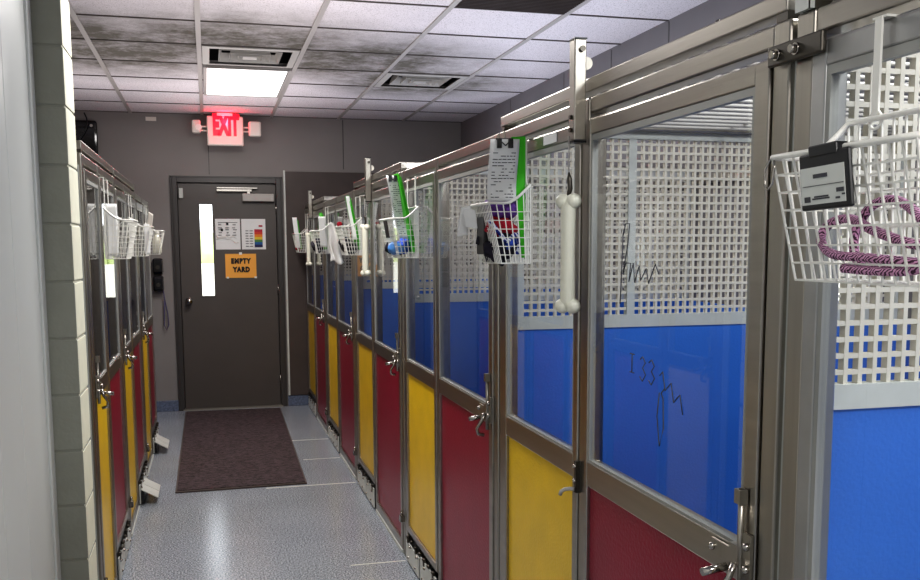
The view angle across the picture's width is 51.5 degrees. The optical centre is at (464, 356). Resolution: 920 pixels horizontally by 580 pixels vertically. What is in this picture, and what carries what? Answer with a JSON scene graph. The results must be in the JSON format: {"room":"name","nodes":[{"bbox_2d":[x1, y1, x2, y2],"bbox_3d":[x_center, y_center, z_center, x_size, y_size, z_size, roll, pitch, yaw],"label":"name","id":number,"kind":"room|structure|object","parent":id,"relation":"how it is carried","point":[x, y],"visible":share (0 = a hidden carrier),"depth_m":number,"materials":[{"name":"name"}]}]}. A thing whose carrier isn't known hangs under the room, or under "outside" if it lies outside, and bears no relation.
{"room":"dog kennel","nodes":[
{"label":"dog kennel","id":0,"kind":"room"},
{"bbox_2d":[0,0,60,579],"bbox_3d":[-0.659,0.130,0.253,0.108,2.683,5.998,-2,7,-15],"label":"wall","id":1,"kind":"structure","parent":0,"point":[29,529],"depth_m":2.79,"materials":[{"name":"white paint"}]},
{"bbox_2d":[30,0,97,579],"bbox_3d":[-2.008,-0.195,3.095,1.418,2.683,0.220,-2,7,-15],"label":"wall pier","id":2,"kind":"object","parent":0,"point":[50,19],"visible":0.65,"depth_m":3.18,"materials":[{"name":"beige paint"}]},
{"bbox_2d":[73,111,460,400],"bbox_3d":[-2.076,-0.866,8.893,7.800,2.683,0.180,-2,7,-15],"label":"wall","id":3,"kind":"structure","parent":0,"point":[144,152],"depth_m":8.71,"materials":[{"name":"grey paint"}]},
{"bbox_2d":[75,120,97,154],"bbox_3d":[-3.476,-1.632,8.306,0.545,0.850,0.054,-2,7,-15],"label":"wall screen","id":4,"kind":"object","parent":3,"relation":"attached to","point":[90,138],"visible":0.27,"depth_m":8.30,"materials":[{"name":"black plastic"}]},
{"bbox_2d":[145,117,155,120],"bbox_3d":[-2.785,-2.113,8.459,0.090,0.035,0.011,-2,7,-15],"label":"wall plate","id":5,"kind":"object","parent":3,"relation":"attached to","point":[146,118],"visible":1,"depth_m":8.45,"materials":[{"name":"beige"}]},
{"bbox_2d":[152,258,163,273],"bbox_3d":[-2.759,-0.817,8.569,0.092,0.140,0.099,-2,7,-15],"label":"wall box","id":6,"kind":"object","parent":3,"relation":"attached to","point":[157,263],"visible":1,"depth_m":8.53,"materials":[{"name":"black plastic"}]},
{"bbox_2d":[153,276,163,291],"bbox_3d":[-2.758,-0.660,8.587,0.092,0.140,0.099,-2,7,-15],"label":"wall box","id":7,"kind":"object","parent":3,"relation":"attached to","point":[158,281],"visible":1,"depth_m":8.55,"materials":[{"name":"black plastic"}]},
{"bbox_2d":[163,291,168,329],"bbox_3d":[-2.707,-0.420,8.637,0.050,0.360,0.024,-2,7,-15],"label":"strap","id":8,"kind":"object","parent":7,"relation":"hanging from","point":[163,291],"visible":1,"depth_m":8.64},
{"bbox_2d":[169,175,287,410],"bbox_3d":[-2.171,-0.584,8.831,0.995,2.143,0.193,-2,7,-15],"label":"door","id":9,"kind":"structure","parent":3,"relation":"in","point":[231,343],"depth_m":8.83,"materials":[{"name":"grey paint"}]},
{"bbox_2d":[215,219,240,249],"bbox_3d":[-2.174,-1.127,8.749,0.221,0.279,0.010,-2,7,-15],"label":"paper notice","id":10,"kind":"object","parent":9,"relation":"attached to","point":[227,231],"visible":1,"depth_m":8.75,"materials":[{"name":"white paper"}]},
{"bbox_2d":[225,252,256,278],"bbox_3d":[-2.067,-0.847,8.812,0.282,0.240,0.006,-2,7,-15],"label":"sign","id":11,"kind":"object","parent":9,"relation":"attached to","point":[240,265],"visible":1,"depth_m":8.81,"materials":[{"name":"orange paper"}]},
{"bbox_2d":[241,219,265,248],"bbox_3d":[-1.951,-1.135,8.811,0.217,0.279,0.005,-2,7,-15],"label":"chart","id":12,"kind":"object","parent":9,"relation":"attached to","point":[253,230],"visible":1,"depth_m":8.81,"materials":[{"name":"white paper"}]},
{"bbox_2d":[156,395,308,411],"bbox_3d":[-2.758,0.452,8.761,2.627,0.100,0.012,-2,7,-15],"label":"baseboard","id":13,"kind":"structure","parent":3,"relation":"attached to","point":[293,400],"depth_m":8.79,"materials":[{"name":"rubber"}]},
{"bbox_2d":[184,405,282,410],"bbox_3d":[-2.164,0.473,8.940,0.905,0.012,0.100,-2,7,-15],"label":"threshold","id":14,"kind":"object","parent":3,"relation":"attached to","point":[263,406],"depth_m":8.90,"materials":[{"name":"grey metal"}]},
{"bbox_2d":[208,120,343,173],"bbox_3d":[-1.729,-1.933,8.772,1.228,0.518,0.006,-2,7,-15],"label":"trim","id":15,"kind":"structure","parent":3,"relation":"attached to","point":[342,120],"depth_m":8.90,"materials":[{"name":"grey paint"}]},
{"bbox_2d":[283,170,289,394],"bbox_3d":[-1.665,-0.680,8.917,0.015,2.095,0.025,-2,7,-15],"label":"strip","id":16,"kind":"object","parent":3,"relation":"attached to","point":[283,170],"visible":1,"depth_m":8.90,"materials":[{"name":"grey metal"}]},
{"bbox_2d":[285,172,374,394],"bbox_3d":[-1.216,-0.691,9.039,0.915,2.085,0.021,-2,7,-15],"label":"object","id":17,"kind":"structure","parent":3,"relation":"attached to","point":[297,184],"depth_m":8.93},
{"bbox_2d":[117,405,419,579],"bbox_3d":[-0.541,1.160,3.362,7.800,0.080,11.677,-2,7,-15],"label":"floor","id":18,"kind":"structure","parent":0,"point":[316,532],"depth_m":5.11,"materials":[{"name":"grey tile"}]},
{"bbox_2d":[76,140,130,579],"bbox_3d":[-2.146,0.092,4.038,1.338,1.897,1.258,-2,7,-15],"label":"pen","id":19,"kind":"object","parent":18,"relation":"on","point":[100,274],"visible":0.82,"depth_m":3.99,"materials":[{"name":"metal"}]},
{"bbox_2d":[99,177,137,258],"bbox_3d":[-1.529,-0.604,4.171,0.174,0.347,0.279,-2,7,-15],"label":"wire basket","id":20,"kind":"object","parent":19,"relation":"hanging from","point":[133,226],"visible":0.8,"depth_m":4.07,"materials":[{"name":"white metal"}]},
{"bbox_2d":[105,204,118,256],"bbox_3d":[-1.522,-0.547,4.115,0.045,0.226,0.018,-2,7,-15],"label":"paper stack","id":21,"kind":"object","parent":20,"relation":"in","point":[112,208],"visible":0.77,"depth_m":4.11,"materials":[{"name":"white paper"}]},
{"bbox_2d":[113,168,160,536],"bbox_3d":[-2.470,-0.055,5.319,1.377,1.897,1.398,-2,7,-15],"label":"pen","id":22,"kind":"object","parent":18,"relation":"on","point":[138,483],"visible":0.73,"depth_m":5.38,"materials":[{"name":"metal"}]},
{"bbox_2d":[125,194,153,255],"bbox_3d":[-1.872,-0.750,5.447,0.174,0.347,0.279,-2,7,-15],"label":"wire basket","id":23,"kind":"object","parent":22,"relation":"hanging from","point":[129,217],"visible":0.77,"depth_m":5.35,"materials":[{"name":"white metal"}]},
{"bbox_2d":[144,224,149,253],"bbox_3d":[-1.800,-0.667,5.399,0.030,0.170,0.003,-2,7,-15],"label":"sheet","id":24,"kind":"object","parent":23,"relation":"in","point":[145,228],"visible":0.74,"depth_m":5.40,"materials":[{"name":"white paper"}]},
{"bbox_2d":[135,194,169,474],"bbox_3d":[-2.831,-0.193,6.665,1.377,1.864,1.398,-2,7,-15],"label":"pen","id":25,"kind":"object","parent":18,"relation":"on","point":[153,439],"visible":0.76,"depth_m":6.74,"materials":[{"name":"metal"}]},
{"bbox_2d":[142,205,164,254],"bbox_3d":[-2.244,-0.909,6.829,0.174,0.347,0.279,-2,7,-15],"label":"wire basket","id":26,"kind":"object","parent":25,"relation":"hanging from","point":[159,231],"visible":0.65,"depth_m":6.73,"materials":[{"name":"white metal"}]},
{"bbox_2d":[148,212,152,229],"bbox_3d":[-2.230,-0.943,6.752,0.050,0.170,0.002,-2,7,-15],"label":"note","id":27,"kind":"object","parent":26,"relation":"in","point":[150,215],"visible":0.6,"depth_m":6.75,"materials":[{"name":"beige paper"}]},
{"bbox_2d":[152,231,161,253],"bbox_3d":[-2.201,-0.822,6.815,0.064,0.165,0.062,-2,7,-15],"label":"bottle","id":28,"kind":"object","parent":26,"relation":"in","point":[155,250],"visible":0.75,"depth_m":6.79,"materials":[{"name":"plastic"}]},
{"bbox_2d":[175,408,306,492],"bbox_3d":[-1.753,0.651,7.381,0.850,0.013,2.990,-2,7,-15],"label":"floor mat","id":29,"kind":"object","parent":18,"relation":"on","point":[236,448],"visible":1,"depth_m":6.94,"materials":[{"name":"carpet"}]},
{"bbox_2d":[266,439,405,565],"bbox_3d":[-0.950,0.819,5.965,0.565,0.001,3.052,-2,7,-15],"label":"trim","id":30,"kind":"structure","parent":18,"relation":"on","point":[310,439],"depth_m":6.00,"materials":[{"name":"grey metal"}]},
{"bbox_2d":[305,190,486,434],"bbox_3d":[-0.604,-0.462,8.410,1.568,1.981,1.543,-2,7,-15],"label":"pen","id":31,"kind":"object","parent":18,"relation":"on","point":[316,273],"depth_m":8.18,"materials":[{"name":"metal"}]},
{"bbox_2d":[292,213,307,252],"bbox_3d":[-1.460,-1.117,8.597,0.174,0.347,0.283,-2,7,-15],"label":"wire basket","id":32,"kind":"object","parent":31,"relation":"hanging from","point":[303,241],"visible":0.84,"depth_m":8.52,"materials":[{"name":"white metal"}]},
{"bbox_2d":[292,217,300,247],"bbox_3d":[-1.505,-1.111,8.522,0.070,0.270,0.001,-2,7,-15],"label":"sheet","id":33,"kind":"object","parent":32,"relation":"in","point":[295,225],"visible":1,"depth_m":8.52,"materials":[{"name":"white paper"}]},
{"bbox_2d":[347,213,455,269],"bbox_3d":[-0.752,-1.108,9.085,1.371,0.558,0.014,-2,7,-15],"label":"grille","id":34,"kind":"object","parent":31,"relation":"attached to","point":[367,213],"depth_m":9.16,"materials":[{"name":"white plastic"}]},
{"bbox_2d":[324,191,544,480],"bbox_3d":[-0.200,-0.234,6.935,1.558,1.864,1.543,-2,7,-15],"label":"pen","id":35,"kind":"object","parent":18,"relation":"on","point":[340,285],"visible":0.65,"depth_m":6.77,"materials":[{"name":"metal"}]},
{"bbox_2d":[309,206,329,253],"bbox_3d":[-1.062,-0.946,7.114,0.174,0.347,0.283,-2,7,-15],"label":"wire basket","id":36,"kind":"object","parent":35,"relation":"hanging from","point":[312,235],"visible":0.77,"depth_m":7.03,"materials":[{"name":"white metal"}]},
{"bbox_2d":[318,217,326,246],"bbox_3d":[-1.049,-0.925,7.040,0.060,0.220,0.001,-2,7,-15],"label":"sheet","id":37,"kind":"object","parent":36,"relation":"in","point":[322,223],"visible":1,"depth_m":7.04,"materials":[{"name":"white paper"}]},
{"bbox_2d":[347,204,487,274],"bbox_3d":[-0.353,-0.938,7.602,1.371,0.558,0.014,-2,7,-15],"label":"grille","id":38,"kind":"object","parent":35,"relation":"attached to","point":[348,222],"depth_m":7.56,"materials":[{"name":"white plastic"}]},
{"bbox_2d":[353,157,689,555],"bbox_3d":[0.193,-0.121,5.444,1.568,1.981,1.543,-2,7,-15],"label":"pen","id":39,"kind":"object","parent":18,"relation":"on","point":[379,318],"depth_m":5.30,"materials":[{"name":"metal"}]},
{"bbox_2d":[335,195,362,254],"bbox_3d":[-0.663,-0.776,5.631,0.174,0.347,0.283,-2,7,-15],"label":"wire basket","id":40,"kind":"object","parent":39,"relation":"hanging from","point":[339,230],"visible":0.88,"depth_m":5.55,"materials":[{"name":"white metal"}]},
{"bbox_2d":[328,222,343,264],"bbox_3d":[-0.782,-0.687,5.778,0.085,0.257,0.059,3,7,26],"label":"towel","id":41,"kind":"object","parent":40,"relation":"hanging from","point":[334,247],"visible":0.88,"depth_m":5.77,"materials":[{"name":"white fabric"}]},
{"bbox_2d":[341,241,357,253],"bbox_3d":[-0.674,-0.648,5.638,0.128,0.080,0.110,5,8,37],"label":"pouch","id":42,"kind":"object","parent":40,"relation":"in","point":[352,243],"visible":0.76,"depth_m":5.59,"materials":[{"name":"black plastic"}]},
{"bbox_2d":[346,196,356,239],"bbox_3d":[-0.662,-0.811,5.564,0.064,0.250,0.013,-2,7,-15],"label":"sheet","id":43,"kind":"object","parent":40,"relation":"in","point":[347,197],"visible":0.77,"depth_m":5.57,"materials":[{"name":"white paper"}]},
{"bbox_2d":[345,195,359,249],"bbox_3d":[-0.661,-0.793,5.644,0.075,0.315,0.150,-2,7,-15],"label":"folder","id":44,"kind":"object","parent":40,"relation":"in","point":[351,206],"visible":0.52,"depth_m":5.58,"materials":[{"name":"green plastic"}]},
{"bbox_2d":[366,193,560,281],"bbox_3d":[0.046,-0.767,6.119,1.371,0.558,0.014,-2,7,-15],"label":"grille","id":45,"kind":"object","parent":39,"relation":"attached to","point":[421,203],"depth_m":6.05,"materials":[{"name":"white plastic"}]},
{"bbox_2d":[402,133,857,579],"bbox_3d":[0.598,0.107,3.969,1.558,1.864,1.543,-2,7,-15],"label":"pen","id":46,"kind":"object","parent":18,"relation":"on","point":[452,340],"visible":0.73,"depth_m":4.03,"materials":[{"name":"metal"}]},
{"bbox_2d":[379,176,418,257],"bbox_3d":[-0.264,-0.606,4.148,0.174,0.347,0.283,-2,7,-15],"label":"wire basket","id":47,"kind":"object","parent":46,"relation":"hanging from","point":[412,210],"visible":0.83,"depth_m":4.05,"materials":[{"name":"white metal"}]},
{"bbox_2d":[383,221,389,237],"bbox_3d":[-0.333,-0.544,4.062,0.016,0.072,0.051,-3,7,-19],"label":"tag","id":48,"kind":"object","parent":47,"relation":"attached to","point":[384,222],"visible":1,"depth_m":4.05,"materials":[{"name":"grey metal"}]},
{"bbox_2d":[385,240,401,254],"bbox_3d":[-0.308,-0.481,4.211,0.089,0.078,0.098,-2,7,-15],"label":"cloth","id":49,"kind":"object","parent":47,"relation":"in","point":[387,244],"visible":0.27,"depth_m":4.19,"materials":[{"name":"fabric"}]},
{"bbox_2d":[388,242,403,254],"bbox_3d":[-0.298,-0.467,4.096,0.066,0.058,0.078,-2,7,-15],"label":"toy","id":50,"kind":"object","parent":47,"relation":"in","point":[391,247],"visible":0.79,"depth_m":4.07,"materials":[{"name":"blue plastic"}]},
{"bbox_2d":[386,175,407,238],"bbox_3d":[-0.288,-0.646,4.122,0.113,0.271,0.053,-6,9,-43],"label":"paper form","id":51,"kind":"object","parent":47,"relation":"in","point":[392,181],"visible":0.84,"depth_m":4.12,"materials":[{"name":"white paper"}]},
{"bbox_2d":[397,238,409,253],"bbox_3d":[-0.264,-0.485,4.166,0.077,0.072,0.106,-2,7,-15],"label":"cloth","id":52,"kind":"object","parent":47,"relation":"in","point":[401,239],"visible":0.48,"depth_m":4.13,"materials":[{"name":"blue fabric"}]},
{"bbox_2d":[394,173,414,251],"bbox_3d":[-0.262,-0.622,4.140,0.083,0.338,0.140,-2,7,-15],"label":"folder","id":53,"kind":"object","parent":47,"relation":"in","point":[405,210],"visible":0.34,"depth_m":4.08,"materials":[{"name":"green plastic"}]},
{"bbox_2d":[418,174,684,293],"bbox_3d":[0.445,-0.597,4.636,1.371,0.558,0.014,-2,7,-15],"label":"grille","id":54,"kind":"object","parent":46,"relation":"attached to","point":[479,177],"depth_m":4.56,"materials":[{"name":"white plastic"}]},
{"bbox_2d":[500,0,919,579],"bbox_3d":[0.991,0.219,2.478,1.568,1.981,1.543,-2,7,-15],"label":"pen","id":55,"kind":"object","parent":18,"relation":"on","point":[647,446],"depth_m":2.62,"materials":[{"name":"metal"}]},
{"bbox_2d":[470,137,531,263],"bbox_3d":[0.123,-0.440,2.708,0.174,0.347,0.194,-2,7,-15],"label":"wire basket","id":56,"kind":"object","parent":55,"relation":"hanging from","point":[527,186],"visible":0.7,"depth_m":2.63,"materials":[{"name":"white metal"}]},
{"bbox_2d":[457,206,471,236],"bbox_3d":[-0.002,-0.395,2.775,0.045,0.091,0.006,0,7,3],"label":"loose paper","id":57,"kind":"object","parent":56,"relation":"hanging from","point":[462,229],"visible":0.67,"depth_m":2.77,"materials":[{"name":"white paper"}]},
{"bbox_2d":[464,209,476,227],"bbox_3d":[0.016,-0.396,2.725,0.041,0.057,0.006,2,7,20],"label":"tag","id":58,"kind":"object","parent":56,"relation":"attached to","point":[470,215],"visible":1,"depth_m":2.72,"materials":[{"name":"white paper"}]},
{"bbox_2d":[477,206,488,253],"bbox_3d":[0.051,-0.362,2.720,0.016,0.137,0.075,-2,7,-15],"label":"pouch","id":59,"kind":"object","parent":56,"relation":"in","point":[483,237],"visible":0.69,"depth_m":2.71,"materials":[{"name":"black fabric"}]},
{"bbox_2d":[476,233,516,265],"bbox_3d":[0.096,-0.322,2.722,0.116,0.127,0.147,-2,7,-15],"label":"cloth","id":60,"kind":"object","parent":56,"relation":"in","point":[487,246],"visible":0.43,"depth_m":2.68,"materials":[{"name":"fabric"}]},
{"bbox_2d":[484,216,517,236],"bbox_3d":[0.097,-0.368,2.695,0.091,0.070,0.104,-2,7,-15],"label":"cloth","id":61,"kind":"object","parent":56,"relation":"in","point":[502,223],"visible":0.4,"depth_m":2.66,"materials":[{"name":"fabric"}]},
{"bbox_2d":[485,200,516,219],"bbox_3d":[0.101,-0.423,2.698,0.102,0.082,0.133,-2,7,-15],"label":"scarf","id":62,"kind":"object","parent":56,"relation":"in","point":[513,205],"visible":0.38,"depth_m":2.65,"materials":[{"name":"fabric"}]},
{"bbox_2d":[487,138,519,200],"bbox_3d":[0.106,-0.514,2.617,0.087,0.168,0.030,-1,7,-6],"label":"paper form","id":63,"kind":"object","parent":56,"relation":"in","point":[504,152],"visible":1,"depth_m":2.62,"materials":[{"name":"white paper"}]},
{"bbox_2d":[488,219,520,253],"bbox_3d":[0.112,-0.335,2.658,0.105,0.100,0.024,-4,7,-28],"label":"strap","id":64,"kind":"object","parent":56,"relation":"in","point":[498,232],"visible":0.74,"depth_m":2.65,"materials":[{"name":"fabric"}]},
{"bbox_2d":[504,233,519,249],"bbox_3d":[0.130,-0.330,2.695,0.061,0.059,0.063,-2,7,-15],"label":"cloth","id":65,"kind":"object","parent":56,"relation":"in","point":[511,241],"visible":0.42,"depth_m":2.67,"materials":[{"name":"blue fabric"}]},
{"bbox_2d":[511,136,524,257],"bbox_3d":[0.147,-0.446,2.663,0.041,0.335,0.015,-2,7,-15],"label":"folder","id":66,"kind":"object","parent":56,"relation":"in","point":[520,183],"visible":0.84,"depth_m":2.65,"materials":[{"name":"green"}]},
{"bbox_2d":[524,139,889,316],"bbox_3d":[0.844,-0.427,3.154,1.371,0.558,0.014,-2,7,-15],"label":"grille","id":67,"kind":"object","parent":55,"relation":"attached to","point":[631,152],"depth_m":3.10,"materials":[{"name":"white plastic"}]},
{"bbox_2d":[768,0,919,579],"bbox_3d":[1.389,0.428,1.024,1.558,1.897,1.590,-2,7,-15],"label":"pen","id":68,"kind":"object","parent":18,"relation":"on","point":[850,491],"depth_m":1.50,"materials":[{"name":"metal"}]},
{"bbox_2d":[795,0,814,13],"bbox_3d":[0.525,-0.625,1.421,0.042,0.214,0.038,-2,7,-15],"label":"post","id":69,"kind":"object","parent":68,"relation":"attached to","point":[801,6],"visible":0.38,"depth_m":1.43,"materials":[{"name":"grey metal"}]},
{"bbox_2d":[770,13,919,287],"bbox_3d":[0.534,-0.265,1.183,0.174,0.347,0.283,-2,7,-15],"label":"wire basket","id":70,"kind":"object","parent":68,"relation":"hanging from","point":[875,115],"visible":0.88,"depth_m":1.22,"materials":[{"name":"white metal"}]},
{"bbox_2d":[764,159,775,190],"bbox_3d":[0.414,-0.248,1.297,0.008,0.044,0.018,-4,8,-29],"label":"carabiner","id":71,"kind":"object","parent":70,"relation":"hanging from","point":[769,160],"visible":1,"depth_m":1.29,"materials":[{"name":"silver metal"}]},
{"bbox_2d":[799,141,854,211],"bbox_3d":[0.448,-0.222,1.172,0.018,0.082,0.109,-2,7,-15],"label":"tag","id":72,"kind":"object","parent":70,"relation":"attached to","point":[826,173],"visible":1,"depth_m":1.16,"materials":[{"name":"black plastic"}]},
{"bbox_2d":[816,195,919,275],"bbox_3d":[0.501,-0.147,1.155,0.044,0.097,0.216,-2,7,-15],"label":"leash","id":73,"kind":"object","parent":70,"relation":"in","point":[858,256],"visible":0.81,"depth_m":1.16,"materials":[{"name":"purple fabric"}]},
{"bbox_2d":[835,26,919,383],"bbox_3d":[1.242,-0.257,1.671,1.371,0.558,0.014,-2,7,-15],"label":"grille","id":74,"kind":"object","parent":68,"relation":"attached to","point":[854,88],"depth_m":1.52,"materials":[{"name":"white plastic"}]},
{"bbox_2d":[311,238,324,252],"bbox_3d":[-1.099,-0.836,7.164,0.110,0.118,0.191,-2,7,-15],"label":"cloth","id":75,"kind":"object","parent":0,"point":[317,242],"visible":0.56,"depth_m":7.11,"materials":[{"name":"fabric"}]},
{"bbox_2d":[68,0,707,122],"bbox_3d":[-0.550,-1.552,3.048,7.800,0.027,11.677,-2,7,-15],"label":"ceiling","id":76,"kind":"structure","parent":0,"point":[130,56],"depth_m":5.71,"materials":[{"name":"tile"}]},
{"bbox_2d":[79,112,87,139],"bbox_3d":[-3.322,-1.868,8.271,0.117,0.499,0.010,-2,7,-15],"label":"hanging cable","id":77,"kind":"object","parent":76,"relation":"hanging from","point":[84,112],"visible":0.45,"depth_m":8.26,"materials":[{"name":"black plastic"}]},
{"bbox_2d":[192,113,260,145],"bbox_3d":[-2.110,-2.014,8.444,0.598,0.283,0.111,-1,7,-11],"label":"exit sign","id":78,"kind":"object","parent":76,"relation":"attached to","point":[223,129],"visible":1,"depth_m":8.42,"materials":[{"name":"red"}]},
{"bbox_2d":[192,120,206,132],"bbox_3d":[-2.339,-2.030,8.401,0.128,0.110,0.109,-2,7,-15],"label":"lamp","id":79,"kind":"object","parent":78,"relation":"attached to","point":[196,124],"depth_m":8.35,"materials":[{"name":"white plastic"}]},
{"bbox_2d":[243,121,260,136],"bbox_3d":[-1.891,-2.025,8.478,0.153,0.130,0.076,-2,7,-15],"label":"lamp","id":80,"kind":"object","parent":78,"relation":"attached to","point":[254,128],"depth_m":8.45,"materials":[{"name":"white plastic"}]},
{"bbox_2d":[203,65,291,97],"bbox_3d":[-1.582,-1.970,6.848,0.570,0.022,1.195,-2,7,-15],"label":"recessed light","id":81,"kind":"object","parent":76,"relation":"in","point":[218,80],"visible":1,"depth_m":6.73,"materials":[{"name":"white plastic"}]},
{"bbox_2d":[202,46,299,67],"bbox_3d":[-1.347,-1.933,5.963,0.574,0.135,0.576,-2,7,-15],"label":"ceiling vent","id":82,"kind":"object","parent":76,"relation":"in","point":[222,54],"visible":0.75,"depth_m":6.05,"materials":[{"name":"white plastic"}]},
{"bbox_2d":[374,73,468,89],"bbox_3d":[-0.325,-2.040,6.861,0.574,0.135,0.576,-2,7,-15],"label":"ceiling vent","id":83,"kind":"object","parent":76,"relation":"in","point":[404,79],"visible":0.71,"depth_m":6.89,"materials":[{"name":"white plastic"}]},
{"bbox_2d":[455,0,584,13],"bbox_3d":[0.305,-1.713,4.524,0.580,0.012,0.590,-2,7,-15],"label":"ceiling vent","id":84,"kind":"object","parent":76,"relation":"in","point":[535,6],"visible":1,"depth_m":4.69,"materials":[{"name":"black metal"}]},
{"bbox_2d":[461,0,919,324],"bbox_3d":[1.551,-0.284,3.759,0.160,2.683,11.677,-2,7,-15],"label":"wall","id":85,"kind":"structure","parent":0,"point":[486,124],"depth_m":5.15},
{"bbox_2d":[510,22,668,165],"bbox_3d":[1.196,-1.363,4.645,0.004,0.723,6.410,-2,7,-15],"label":"trim","id":86,"kind":"structure","parent":85,"relation":"attached to","point":[668,22],"depth_m":5.79,"materials":[{"name":"grey paint"}]},
{"bbox_2d":[637,237,668,289],"bbox_3d":[1.062,-0.532,5.337,0.060,0.305,0.420,-2,7,-15],"label":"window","id":87,"kind":"structure","parent":85,"relation":"in","point":[638,237],"depth_m":5.46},
{"label":"outside","id":88,"kind":"structure","parent":0,"visible":0},
{"bbox_3d":[-7.851,-2.155,33.250,26.000,0.080,49.800,-2,7,-15],"label":"ground","id":89,"kind":"structure","parent":88,"visible":0},
{"bbox_2d":[200,230,841,263],"bbox_3d":[-4.377,-1.599,19.563,30.612,2.226,2.066,-2,7,-15],"label":"hedge","id":90,"kind":"object","parent":89,"relation":"on","point":[207,255],"visible":0.01,"depth_m":18.68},
{"bbox_2d":[201,260,840,299],"bbox_3d":[-3.458,-0.983,16.827,30.000,1.340,0.150,-2,7,-15],"label":"fence","id":91,"kind":"object","parent":89,"relation":"on","point":[208,285],"depth_m":16.45,"materials":[{"name":"beige"}]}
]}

